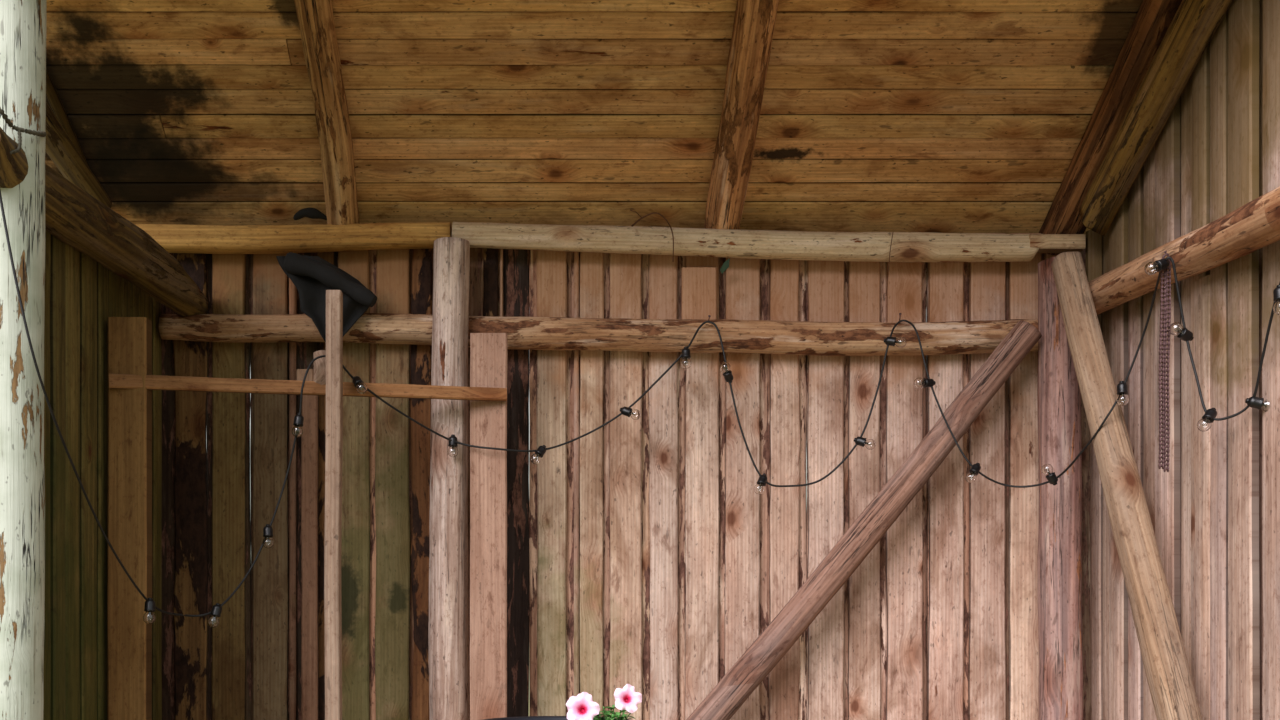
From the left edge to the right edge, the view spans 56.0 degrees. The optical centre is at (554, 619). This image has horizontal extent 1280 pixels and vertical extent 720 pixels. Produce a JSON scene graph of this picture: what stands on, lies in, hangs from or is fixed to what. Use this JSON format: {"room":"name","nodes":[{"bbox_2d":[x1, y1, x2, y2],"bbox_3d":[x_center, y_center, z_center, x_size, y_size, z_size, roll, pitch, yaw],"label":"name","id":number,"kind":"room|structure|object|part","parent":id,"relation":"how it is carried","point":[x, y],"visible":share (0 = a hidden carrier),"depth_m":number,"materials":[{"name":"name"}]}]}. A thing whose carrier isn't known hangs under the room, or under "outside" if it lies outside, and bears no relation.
{"room":"farm building","nodes":[
{"label":"farm building","id":0,"kind":"room"},
{"bbox_2d":[43,230,161,719],"bbox_3d":[-1.275,0.075,3.312,0.043,2.190,1.059,0,0,0],"label":"wall","id":1,"kind":"structure","parent":0,"point":[81,294],"depth_m":3.20,"materials":[{"name":"brown wood"}]},
{"bbox_2d":[483,716,628,719],"bbox_3d":[0.003,0.703,3.000,0.446,0.893,0.446,0,0,0],"label":"pot","id":2,"kind":"object","parent":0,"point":[524,717],"depth_m":3.18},
{"bbox_2d":[45,0,1142,234],"bbox_3d":[-0.269,-1.764,3.157,4.062,1.140,1.636,0,0,0],"label":"ceiling","id":3,"kind":"structure","parent":0,"point":[937,116],"depth_m":3.51,"materials":[{"name":"brown wood"}]},
{"bbox_2d":[46,68,88,166],"bbox_3d":[-1.456,-1.574,3.361,0.036,0.594,0.842,0,0,4],"label":"pole","id":4,"kind":"object","parent":3,"relation":"attached to","point":[52,95],"visible":0.24,"depth_m":3.49,"materials":[{"name":"brown wood"}]},
{"bbox_2d":[1039,0,1181,254],"bbox_3d":[1.644,-1.632,3.245,0.124,0.939,1.293,0,0,-3],"label":"rafter","id":5,"kind":"object","parent":3,"relation":"attached to","point":[1153,19],"visible":0.56,"depth_m":3.44,"materials":[{"name":"brown wood"}]},
{"bbox_2d":[161,233,1090,719],"bbox_3d":[0.208,-0.034,3.858,3.074,2.408,0.051,0,0,0],"label":"wall","id":6,"kind":"structure","parent":0,"point":[644,553],"depth_m":3.84,"materials":[{"name":"brown wood"}]},
{"bbox_2d":[0,190,325,627],"label":"string lights","id":7,"kind":"object","parent":6,"relation":"hanging from","point":[149,617],"depth_m":3.12,"materials":[{"name":"black plastic"}]},
{"bbox_2d":[143,598,155,623],"bbox_3d":[-1.056,-0.024,3.126,0.033,0.068,0.034,0,0,0],"label":"bulb","id":8,"kind":"object","parent":7,"relation":"attached to","point":[149,617],"depth_m":3.12,"materials":[{"name":"grey metal"}]},
{"bbox_2d":[207,603,221,627],"bbox_3d":[-0.935,-0.013,3.296,0.038,0.068,0.034,0,0,0],"label":"bulb","id":9,"kind":"object","parent":7,"relation":"attached to","point":[213,621],"depth_m":3.29,"materials":[{"name":"clear glass"}]},
{"bbox_2d":[262,524,273,547],"bbox_3d":[-0.811,-0.237,3.396,0.033,0.068,0.034,0,0,0],"label":"bulb","id":10,"kind":"object","parent":7,"relation":"attached to","point":[268,542],"depth_m":3.39,"materials":[{"name":"grey metal"}]},
{"bbox_2d":[292,413,303,436],"bbox_3d":[-0.731,-0.553,3.406,0.033,0.068,0.034,0,0,0],"label":"bulb","id":11,"kind":"object","parent":7,"relation":"attached to","point":[297,431],"depth_m":3.40,"materials":[{"name":"grey metal"}]},
{"bbox_2d":[352,376,366,393],"bbox_3d":[-0.563,-0.678,3.458,0.047,0.056,0.051,0,0,0],"label":"socket","id":12,"kind":"object","parent":7,"relation":"attached to","point":[360,386],"depth_m":3.44,"materials":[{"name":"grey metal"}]},
{"bbox_2d":[159,313,1038,355],"bbox_3d":[0.147,-0.903,3.789,2.771,0.130,0.108,0,0,0],"label":"log","id":13,"kind":"object","parent":6,"relation":"attached to","point":[524,333],"visible":0.88,"depth_m":3.75,"materials":[{"name":"brown wood"}]},
{"bbox_2d":[276,252,376,342],"bbox_3d":[-0.704,-0.985,3.689,0.320,0.294,0.095,0,0,0],"label":"sheet","id":14,"kind":"object","parent":13,"relation":"hanging from","point":[312,276],"visible":0.89,"depth_m":3.69,"materials":[{"name":"black fabric"}]},
{"bbox_2d":[687,321,1041,719],"bbox_3d":[0.668,0.072,3.705,1.660,1.989,0.104,0,0,0],"label":"diagonal brace","id":15,"kind":"object","parent":13,"relation":"attached to","point":[871,525],"visible":1,"depth_m":3.67,"materials":[{"name":"brown wood"}]},
{"bbox_2d":[681,267,716,352],"bbox_3d":[0.459,-0.986,3.824,0.112,0.269,0.020,0,0,0],"label":"board offcut","id":16,"kind":"object","parent":6,"relation":"attached to","point":[698,284],"visible":0.69,"depth_m":3.81,"materials":[{"name":"brown wood"}]},
{"bbox_2d":[343,257,1279,493],"label":"string lights","id":17,"kind":"object","parent":6,"relation":"hanging from","point":[1176,328],"depth_m":3.60,"materials":[{"name":"black plastic"}]},
{"bbox_2d":[447,434,457,456],"bbox_3d":[-0.309,-0.527,3.631,0.033,0.068,0.034,0,0,0],"label":"bulb","id":18,"kind":"object","parent":17,"relation":"attached to","point":[452,451],"depth_m":3.62,"materials":[{"name":"grey metal"}]},
{"bbox_2d":[530,445,546,463],"bbox_3d":[-0.051,-0.504,3.653,0.050,0.061,0.042,0,0,0],"label":"bulb","id":19,"kind":"object","parent":17,"relation":"attached to","point":[535,458],"depth_m":3.64,"materials":[{"name":"black plastic"}]},
{"bbox_2d":[620,406,640,419],"bbox_3d":[0.232,-0.635,3.684,0.066,0.043,0.039,0,0,0],"label":"bulb","id":20,"kind":"object","parent":17,"relation":"attached to","point":[635,414],"depth_m":3.68,"materials":[{"name":"black plastic"}]},
{"bbox_2d":[681,346,690,368],"bbox_3d":[0.403,-0.806,3.686,0.033,0.068,0.034,0,0,0],"label":"bulb","id":21,"kind":"object","parent":17,"relation":"attached to","point":[686,362],"depth_m":3.68,"materials":[{"name":"black plastic"}]},
{"bbox_2d":[720,362,733,382],"bbox_3d":[0.527,-0.759,3.680,0.045,0.061,0.048,0,0,0],"label":"bulb","id":22,"kind":"object","parent":17,"relation":"attached to","point":[724,367],"depth_m":3.67,"materials":[{"name":"black plastic"}]},
{"bbox_2d":[754,474,767,493],"bbox_3d":[0.631,-0.418,3.683,0.044,0.065,0.042,0,0,0],"label":"bulb","id":23,"kind":"object","parent":17,"relation":"attached to","point":[759,488],"depth_m":3.67,"materials":[{"name":"black plastic"}]},
{"bbox_2d":[854,437,875,449],"bbox_3d":[0.951,-0.543,3.685,0.066,0.042,0.038,0,0,0],"label":"bulb","id":24,"kind":"object","parent":17,"relation":"attached to","point":[870,444],"depth_m":3.68,"materials":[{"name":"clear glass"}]},
{"bbox_2d":[884,337,906,347],"bbox_3d":[1.047,-0.855,3.694,0.068,0.036,0.038,0,0,0],"label":"bulb","id":25,"kind":"object","parent":17,"relation":"attached to","point":[900,342],"depth_m":3.69,"materials":[{"name":"grey metal"}]},
{"bbox_2d":[914,378,935,387],"bbox_3d":[1.126,-0.721,3.654,0.068,0.033,0.039,0,0,0],"label":"bulb","id":26,"kind":"object","parent":17,"relation":"attached to","point":[918,382],"depth_m":3.65,"materials":[{"name":"clear glass"}]},
{"bbox_2d":[965,463,980,482],"bbox_3d":[1.259,-0.444,3.614,0.049,0.063,0.039,0,0,0],"label":"bulb","id":27,"kind":"object","parent":17,"relation":"attached to","point":[970,477],"depth_m":3.61,"materials":[{"name":"clear glass"}]},
{"bbox_2d":[1041,464,1057,485],"bbox_3d":[1.458,-0.428,3.537,0.049,0.064,0.033,0,0,0],"label":"bulb","id":28,"kind":"object","parent":17,"relation":"attached to","point":[1047,469],"depth_m":3.53,"materials":[{"name":"clear glass"}]},
{"bbox_2d":[1116,381,1128,405],"bbox_3d":[1.559,-0.623,3.296,0.033,0.068,0.034,0,0,0],"label":"bulb","id":29,"kind":"object","parent":17,"relation":"attached to","point":[1122,399],"depth_m":3.29,"materials":[{"name":"clear glass"}]},
{"bbox_2d":[1144,258,1169,274],"bbox_3d":[1.514,-0.888,3.015,0.066,0.043,0.038,0,0,0],"label":"bulb","id":30,"kind":"object","parent":17,"relation":"attached to","point":[1151,268],"depth_m":3.01,"materials":[{"name":"clear glass"}]},
{"bbox_2d":[1169,322,1193,341],"bbox_3d":[1.575,-0.724,3.015,0.065,0.046,0.037,0,0,0],"label":"bulb","id":31,"kind":"object","parent":17,"relation":"attached to","point":[1176,328],"depth_m":3.01,"materials":[{"name":"clear glass"}]},
{"bbox_2d":[1197,408,1216,431],"bbox_3d":[1.606,-0.494,2.954,0.052,0.061,0.039,0,0,0],"label":"bulb","id":32,"kind":"object","parent":17,"relation":"attached to","point":[1208,418],"depth_m":2.94,"materials":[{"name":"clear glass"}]},
{"bbox_2d":[1245,396,1269,411],"bbox_3d":[1.692,-0.517,2.874,0.067,0.040,0.038,0,0,0],"label":"bulb","id":33,"kind":"object","parent":17,"relation":"attached to","point":[1258,403],"depth_m":2.87,"materials":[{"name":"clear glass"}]},
{"bbox_2d":[1273,284,1279,314],"bbox_3d":[1.643,-0.725,2.716,0.033,0.068,0.034,0,0,0],"label":"bulb","id":34,"kind":"object","parent":17,"relation":"attached to","point":[1276,292],"depth_m":2.71,"materials":[{"name":"clear glass"}]},
{"bbox_2d":[1090,0,1279,719],"bbox_3d":[1.719,-0.520,3.093,0.063,3.380,1.472,0,0,0],"label":"wall","id":35,"kind":"structure","parent":0,"point":[1217,151],"depth_m":3.07,"materials":[{"name":"brown wood"}]},
{"bbox_2d":[1086,230,1102,281],"bbox_3d":[1.686,-1.125,3.750,0.045,0.181,0.023,0,0,0],"label":"corner offcut","id":36,"kind":"object","parent":35,"relation":"attached to","point":[1094,263],"visible":0.72,"depth_m":3.74,"materials":[{"name":"brown wood"}]},
{"bbox_2d":[1079,0,1232,234],"bbox_3d":[1.637,-1.526,3.068,0.103,0.723,1.212,0,0,0],"label":"beam","id":37,"kind":"structure","parent":35,"relation":"attached to","point":[1194,23],"depth_m":3.25,"materials":[{"name":"brown wood"}]},
{"bbox_2d":[1088,186,1279,314],"bbox_3d":[1.639,-0.941,3.119,0.118,0.184,1.367,0,0,0],"label":"log","id":38,"kind":"object","parent":35,"relation":"attached to","point":[1255,225],"visible":0.7,"depth_m":2.98,"materials":[{"name":"brown wood"}]},
{"bbox_3d":[-0.250,1.150,3.240,4.300,0.008,1.800,0,0,0],"label":"floor","id":39,"kind":"structure","parent":0,"visible":0},
{"bbox_2d":[0,0,46,719],"bbox_3d":[-1.243,-0.395,2.749,0.147,3.150,0.142,0,0,0],"label":"post","id":40,"kind":"object","parent":39,"relation":"on","point":[23,23],"visible":0.94,"depth_m":2.70,"materials":[{"name":"white wood"}]},
{"bbox_2d":[0,107,46,154],"bbox_3d":[-1.189,-1.073,2.670,0.055,0.158,0.183,0,0,23],"label":"wire","id":41,"kind":"object","parent":40,"relation":"attached to","point":[4,116],"visible":0.99,"depth_m":2.65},
{"bbox_2d":[0,127,207,315],"bbox_3d":[-1.195,-1.018,3.182,0.152,0.136,1.285,0,0,5],"label":"log","id":42,"kind":"object","parent":40,"relation":"attached to","point":[73,216],"visible":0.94,"depth_m":3.10,"materials":[{"name":"brown wood"}]},
{"bbox_2d":[45,102,111,207],"bbox_3d":[-1.348,-1.286,3.272,0.080,0.263,0.398,0,0,14],"label":"pole","id":43,"kind":"object","parent":42,"relation":"on","point":[59,147],"visible":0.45,"depth_m":3.28,"materials":[{"name":"brown wood"}]},
{"bbox_2d":[107,317,151,719],"bbox_3d":[-1.185,0.156,3.344,0.111,1.988,0.052,0,0,0],"label":"board","id":44,"kind":"object","parent":39,"relation":"on","point":[129,638],"visible":0.97,"depth_m":3.32,"materials":[{"name":"brown wood"}]},
{"bbox_2d":[109,374,506,400],"bbox_3d":[-0.687,-0.670,3.468,1.130,0.064,0.017,0,0,-17],"label":"lath","id":45,"kind":"object","parent":44,"relation":"attached to","point":[116,381],"visible":0.91,"depth_m":3.44,"materials":[{"name":"brown wood"}]},
{"bbox_2d":[297,369,313,380],"bbox_3d":[-0.721,-0.702,3.470,0.051,0.043,0.020,0,0,0],"label":"wood block","id":46,"kind":"object","parent":45,"relation":"on","point":[300,372],"visible":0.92,"depth_m":3.46,"materials":[{"name":"brown wood"}]},
{"bbox_2d":[313,350,325,384],"bbox_3d":[-0.673,-0.720,3.476,0.061,0.120,0.056,0,0,-31],"label":"stub","id":47,"kind":"object","parent":45,"relation":"attached to","point":[319,368],"visible":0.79,"depth_m":3.45,"materials":[{"name":"brown wood"}]},
{"bbox_2d":[301,395,318,719],"bbox_3d":[-0.777,0.183,3.799,0.053,1.933,0.022,0,0,0],"label":"board","id":48,"kind":"object","parent":39,"relation":"on","point":[310,403],"visible":0.89,"depth_m":3.79,"materials":[{"name":"brown wood"}]},
{"bbox_2d":[324,290,342,719],"bbox_3d":[-0.625,0.110,3.385,0.047,2.080,0.073,0,0,0],"label":"standing slat","id":49,"kind":"object","parent":39,"relation":"on","point":[334,298],"visible":1,"depth_m":3.37,"materials":[{"name":"brown wood"}]},
{"bbox_2d":[428,237,469,719],"bbox_3d":[-0.328,-0.029,3.715,0.130,2.280,0.132,0,0,0],"label":"post","id":50,"kind":"object","parent":39,"relation":"on","point":[448,625],"visible":0.98,"depth_m":3.67,"materials":[{"name":"brown wood"}]},
{"bbox_2d":[135,222,451,253],"bbox_3d":[-0.846,-1.203,3.776,1.039,0.090,0.085,0,0,0],"label":"wooden beam","id":51,"kind":"structure","parent":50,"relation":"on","point":[174,238],"depth_m":3.74,"materials":[{"name":"brown wood"}]},
{"bbox_2d":[293,208,326,219],"bbox_3d":[-0.765,-1.270,3.749,0.111,0.036,0.033,0,0,0],"label":"scrap","id":52,"kind":"object","parent":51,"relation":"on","point":[313,213],"visible":1,"depth_m":3.74,"materials":[{"name":"black fabric"}]},
{"bbox_2d":[294,0,359,224],"bbox_3d":[-0.643,-1.643,3.233,0.120,0.915,1.255,0,0,-3],"label":"rafter","id":53,"kind":"object","parent":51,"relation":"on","point":[315,17],"visible":0.94,"depth_m":3.44,"materials":[{"name":"brown wood"}]},
{"bbox_2d":[452,222,1038,294],"bbox_3d":[0.603,-1.130,3.757,1.850,0.240,0.116,0,0,0],"label":"wooden beam","id":54,"kind":"structure","parent":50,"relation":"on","point":[729,243],"depth_m":3.74,"materials":[{"name":"beige wood"}]},
{"bbox_2d":[630,210,673,261],"bbox_3d":[0.299,-1.183,3.690,0.141,0.137,0.103,0,0,0],"label":"dry twig","id":55,"kind":"object","parent":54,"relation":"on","point":[632,225],"visible":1,"depth_m":3.66,"materials":[{"name":"brown wood"}]},
{"bbox_2d":[720,258,729,273],"bbox_3d":[0.533,-1.111,3.768,0.032,0.049,0.005,0,0,18],"label":"greens","id":56,"kind":"object","parent":54,"relation":"attached to","point":[725,266],"visible":1,"depth_m":3.77,"materials":[{"name":"green plant"}]},
{"bbox_2d":[704,0,778,228],"bbox_3d":[0.542,-1.631,3.245,0.121,0.934,1.283,0,0,-1],"label":"rafter","id":57,"kind":"object","parent":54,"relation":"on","point":[754,20],"visible":0.87,"depth_m":3.42,"materials":[{"name":"brown wood"}]},
{"bbox_3d":[1.038,-1.105,3.720,0.016,0.190,0.042,0,0,0],"label":"dry grass blade","id":58,"kind":"part","parent":54,"relation":"part of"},
{"bbox_2d":[470,333,507,719],"bbox_3d":[-0.202,0.139,3.658,0.115,2.022,0.024,0,0,0],"label":"board","id":59,"kind":"object","parent":39,"relation":"on","point":[488,351],"visible":0.98,"depth_m":3.65,"materials":[{"name":"brown wood"}]},
{"bbox_2d":[483,684,641,719],"bbox_3d":[0.003,0.653,3.000,0.446,0.993,0.446,0,0,0],"label":"petunia","id":60,"kind":"object","parent":39,"relation":"on","point":[581,706],"visible":1,"depth_m":2.93,"materials":[{"name":"plant"}]},
{"bbox_2d":[566,692,599,719],"bbox_3d":[0.068,0.216,2.908,0.083,0.084,0.034,0,0,0],"label":"flower","id":61,"kind":"object","parent":60,"relation":"on","point":[582,707],"depth_m":2.91,"materials":[{"name":"pink plant"}]},
{"bbox_2d":[614,684,641,712],"bbox_3d":[0.179,0.192,2.935,0.070,0.071,0.032,0,0,0],"label":"flower","id":62,"kind":"object","parent":60,"relation":"on","point":[626,698],"depth_m":2.94,"materials":[{"name":"pink plant"}]},
{"bbox_2d":[1037,257,1082,719],"bbox_3d":[1.566,-0.001,3.720,0.127,2.225,0.135,0,0,0],"label":"post","id":63,"kind":"object","parent":39,"relation":"on","point":[1059,561],"visible":0.84,"depth_m":3.67,"materials":[{"name":"brown wood"}]},
{"bbox_2d":[1029,234,1085,252],"bbox_3d":[1.562,-1.178,3.752,0.173,0.046,0.051,0,0,0],"label":"beam tongue","id":64,"kind":"structure","parent":63,"relation":"on","point":[1046,243],"depth_m":3.73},
{"bbox_2d":[1051,252,1201,719],"bbox_3d":[1.585,0.036,3.139,0.105,2.269,1.024,0,0,-5],"label":"brace","id":65,"kind":"object","parent":39,"relation":"on","point":[1169,679],"visible":0.98,"depth_m":3.25,"materials":[{"name":"brown wood"}]},
{"bbox_2d":[1192,275,1210,719],"bbox_3d":[1.697,0.129,3.140,0.023,2.042,0.092,0,0,0],"label":"board","id":66,"kind":"object","parent":39,"relation":"on","point":[1201,287],"visible":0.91,"depth_m":3.13,"materials":[{"name":"brown wood"}]},
{"bbox_3d":[1.547,-0.911,3.021,0.033,0.036,0.016,0,0,0],"label":"nail","id":67,"kind":"object","parent":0,"visible":0},
{"bbox_2d":[1158,253,1170,471],"bbox_3d":[1.542,-0.649,3.028,0.032,0.549,0.024,0,0,0],"label":"chain","id":68,"kind":"object","parent":67,"relation":"hanging from","point":[1165,308],"visible":1,"depth_m":3.03,"materials":[{"name":"metal"}]}
]}

